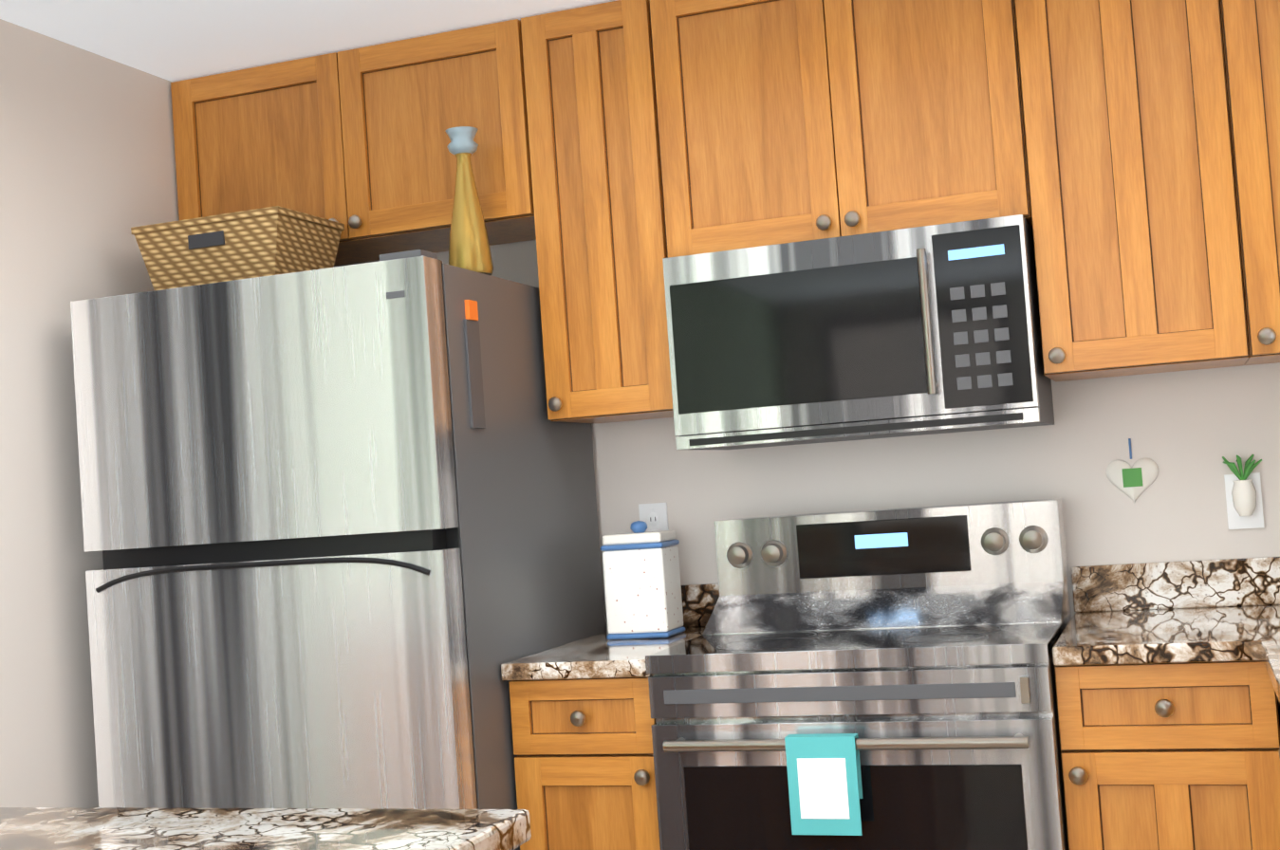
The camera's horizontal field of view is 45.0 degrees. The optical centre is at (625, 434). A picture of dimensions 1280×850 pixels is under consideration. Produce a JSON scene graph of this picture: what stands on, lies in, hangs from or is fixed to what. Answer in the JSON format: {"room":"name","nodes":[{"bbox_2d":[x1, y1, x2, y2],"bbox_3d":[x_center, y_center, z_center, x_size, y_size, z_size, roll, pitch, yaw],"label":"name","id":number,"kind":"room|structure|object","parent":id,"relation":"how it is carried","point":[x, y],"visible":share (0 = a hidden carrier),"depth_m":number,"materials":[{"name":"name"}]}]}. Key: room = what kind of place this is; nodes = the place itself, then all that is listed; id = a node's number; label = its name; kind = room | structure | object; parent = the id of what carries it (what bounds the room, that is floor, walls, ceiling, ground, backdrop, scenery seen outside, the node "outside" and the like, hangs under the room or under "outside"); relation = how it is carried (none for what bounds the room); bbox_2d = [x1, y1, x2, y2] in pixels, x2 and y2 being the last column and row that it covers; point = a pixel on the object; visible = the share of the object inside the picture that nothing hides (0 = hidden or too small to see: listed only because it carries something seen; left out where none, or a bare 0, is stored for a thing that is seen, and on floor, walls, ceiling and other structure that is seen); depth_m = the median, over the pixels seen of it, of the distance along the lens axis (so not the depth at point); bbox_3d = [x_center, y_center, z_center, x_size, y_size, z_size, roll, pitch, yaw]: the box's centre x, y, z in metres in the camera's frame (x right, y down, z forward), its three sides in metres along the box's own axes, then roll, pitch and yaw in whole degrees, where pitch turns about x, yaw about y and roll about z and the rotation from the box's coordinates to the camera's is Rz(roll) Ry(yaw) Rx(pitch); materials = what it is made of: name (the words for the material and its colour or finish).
{"room":"kitchen","nodes":[
{"label":"kitchen","id":0,"kind":"room"},
{"bbox_2d":[0,18,179,807],"bbox_3d":[-1.168,0.297,3.590,0.130,2.336,1.070,-5,-2,20],"label":"wall","id":1,"kind":"structure","parent":0,"point":[87,170],"depth_m":3.31,"materials":[{"name":"paint"}]},
{"bbox_2d":[0,0,616,82],"bbox_3d":[-0.869,-1.004,1.675,4.600,0.080,9.100,-5,-2,20],"label":"ceiling","id":2,"kind":"structure","parent":0,"point":[173,41],"depth_m":3.42,"materials":[{"name":"paint"}]},
{"bbox_2d":[333,240,1279,732],"bbox_3d":[0.507,0.181,3.623,3.270,2.336,0.120,-5,-2,20],"label":"wall","id":3,"kind":"structure","parent":0,"point":[1184,430],"depth_m":3.41,"materials":[{"name":"paint"}]},
{"bbox_2d":[170,18,535,265],"bbox_3d":[-0.611,-0.679,3.773,0.935,0.447,0.320,-5,-2,20],"label":"upper cabinet","id":4,"kind":"object","parent":3,"relation":"attached to","point":[357,139],"depth_m":3.61,"materials":[{"name":"brown wood"}]},
{"bbox_2d":[523,0,698,423],"bbox_3d":[0.018,-0.498,3.546,0.366,0.912,0.320,-5,-2,20],"label":"upper cabinet","id":5,"kind":"object","parent":3,"relation":"attached to","point":[607,88],"depth_m":3.40,"materials":[{"name":"brown wood"}]},
{"bbox_2d":[638,502,668,531],"bbox_3d":[0.068,0.223,3.711,0.070,0.116,0.008,-5,-2,20],"label":"outlet","id":6,"kind":"object","parent":3,"relation":"attached to","point":[654,517],"visible":0.62,"depth_m":3.71,"materials":[{"name":"white plastic"}]},
{"bbox_2d":[679,0,1036,254],"bbox_3d":[0.482,-0.700,3.382,0.767,0.586,0.320,-5,-2,20],"label":"upper cabinet","id":7,"kind":"object","parent":3,"relation":"attached to","point":[807,120],"depth_m":3.22,"materials":[{"name":"brown wood"}]},
{"bbox_2d":[662,214,1054,449],"bbox_3d":[0.503,-0.200,3.326,0.750,0.410,0.439,-5,-2,20],"label":"over-the-range microwave","id":8,"kind":"object","parent":7,"relation":"attached to","point":[933,329],"visible":1,"depth_m":3.15,"materials":[{"name":"grey metal"}]},
{"bbox_2d":[1106,438,1158,502],"bbox_3d":[1.094,0.079,3.337,0.109,0.143,0.016,-5,-2,20],"label":"wall art","id":9,"kind":"object","parent":3,"relation":"attached to","point":[1136,481],"visible":1,"depth_m":3.33,"materials":[{"name":"white ceramic"}]},
{"bbox_2d":[1020,0,1279,381],"bbox_3d":[1.035,-0.585,3.182,0.507,0.907,0.320,-5,-2,20],"label":"upper cabinet","id":10,"kind":"object","parent":3,"relation":"attached to","point":[1122,157],"depth_m":3.02,"materials":[{"name":"brown wood"}]},
{"bbox_2d":[1222,454,1264,529],"bbox_3d":[1.300,0.119,3.244,0.079,0.157,0.056,-5,-2,20],"label":"wall planter","id":11,"kind":"object","parent":3,"relation":"attached to","point":[1244,501],"visible":0.96,"depth_m":3.25,"materials":[{"name":"white ceramic"}]},
{"bbox_2d":[1263,0,1279,201],"bbox_3d":[1.475,-0.621,3.025,0.675,0.907,0.320,-5,-2,20],"label":"upper cabinet","id":12,"kind":"object","parent":3,"relation":"attached to","point":[1271,8],"depth_m":2.95,"materials":[{"name":"brown wood"}]},
{"bbox_3d":[-0.701,1.394,1.589,4.600,0.060,9.100,-5,-2,20],"label":"floor","id":13,"kind":"structure","parent":0,"visible":0},
{"bbox_2d":[70,249,605,849],"bbox_3d":[-0.573,0.547,3.461,0.839,1.745,0.847,-5,-2,20],"label":"refrigerator","id":14,"kind":"object","parent":13,"relation":"on","point":[340,528],"visible":0.96,"depth_m":3.09,"materials":[{"name":"grey metal"}]},
{"bbox_2d":[130,205,344,290],"bbox_3d":[-0.870,-0.392,3.496,0.378,0.165,0.278,-5,-2,20],"label":"wicker basket","id":15,"kind":"object","parent":14,"relation":"on","point":[268,241],"visible":0.83,"depth_m":3.38,"materials":[{"name":"beige wicker"}]},
{"bbox_2d":[445,126,493,275],"bbox_3d":[-0.351,-0.512,3.396,0.100,0.326,0.098,-5,-2,20],"label":"decorative bottle","id":16,"kind":"object","parent":14,"relation":"on","point":[469,248],"visible":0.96,"depth_m":3.37,"materials":[{"name":"yellow glass"}]},
{"bbox_2d":[508,675,660,849],"bbox_3d":[0.041,0.933,3.381,0.314,0.884,0.625,-5,-2,20],"label":"base cabinet","id":17,"kind":"object","parent":13,"relation":"on","point":[584,768],"depth_m":3.10,"materials":[{"name":"brown wood"}]},
{"bbox_2d":[645,498,1071,849],"bbox_3d":[0.521,0.748,3.154,0.760,1.170,0.719,-5,-2,20],"label":"range","id":18,"kind":"object","parent":13,"relation":"on","point":[912,647],"visible":0.96,"depth_m":2.95,"materials":[{"name":"silver metal"}]},
{"bbox_2d":[784,733,862,835],"bbox_3d":[0.366,0.643,2.839,0.130,0.179,0.036,-5,-2,20],"label":"hanging towel","id":19,"kind":"object","parent":18,"relation":"hanging from","point":[825,783],"visible":1,"depth_m":2.82,"materials":[{"name":"teal fabric"}]},
{"bbox_2d":[1054,660,1279,849],"bbox_3d":[1.082,0.847,3.008,0.369,0.884,0.625,-5,-2,20],"label":"base cabinet","id":20,"kind":"object","parent":13,"relation":"on","point":[1173,756],"depth_m":2.73,"materials":[{"name":"brown wood"}]},
{"bbox_3d":[1.186,0.798,1.858,0.655,0.884,2.721,-5,-2,20],"label":"base cabinet","id":21,"kind":"object","parent":13,"relation":"on","visible":0},
{"bbox_2d":[500,583,719,680],"bbox_3d":[0.002,0.423,3.387,0.319,0.134,0.651,-5,-2,20],"label":"countertop","id":22,"kind":"structure","parent":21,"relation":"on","point":[596,656],"depth_m":3.21,"materials":[{"name":"stone"}]},
{"bbox_2d":[600,520,685,639],"bbox_3d":[0.037,0.326,3.514,0.150,0.262,0.130,-5,-2,20],"label":"ceramic canister","id":23,"kind":"object","parent":22,"relation":"on","point":[642,585],"visible":1,"depth_m":3.46,"materials":[{"name":"white ceramic"}]},
{"bbox_2d":[1052,558,1237,666],"bbox_3d":[1.024,0.339,3.022,0.325,0.134,0.652,-5,-2,20],"label":"countertop","id":24,"kind":"structure","parent":21,"relation":"on","point":[1198,611],"depth_m":3.19,"materials":[{"name":"stone"}]},
{"bbox_2d":[1222,556,1279,703],"bbox_3d":[1.177,0.353,1.867,0.736,0.398,2.722,-5,-2,20],"label":"countertop","id":25,"kind":"structure","parent":21,"relation":"on","point":[1254,583],"depth_m":3.15,"materials":[{"name":"stone"}]},
{"bbox_3d":[-0.956,0.935,1.502,1.560,0.884,0.874,-5,-2,20],"label":"cabinet","id":26,"kind":"object","parent":13,"relation":"on","visible":0},
{"bbox_2d":[0,807,531,849],"bbox_3d":[-0.993,0.424,1.460,1.541,0.134,0.980,-5,-2,20],"label":"countertop","id":27,"kind":"structure","parent":26,"relation":"on","point":[88,828],"depth_m":1.17,"materials":[{"name":"stone"}]}
]}

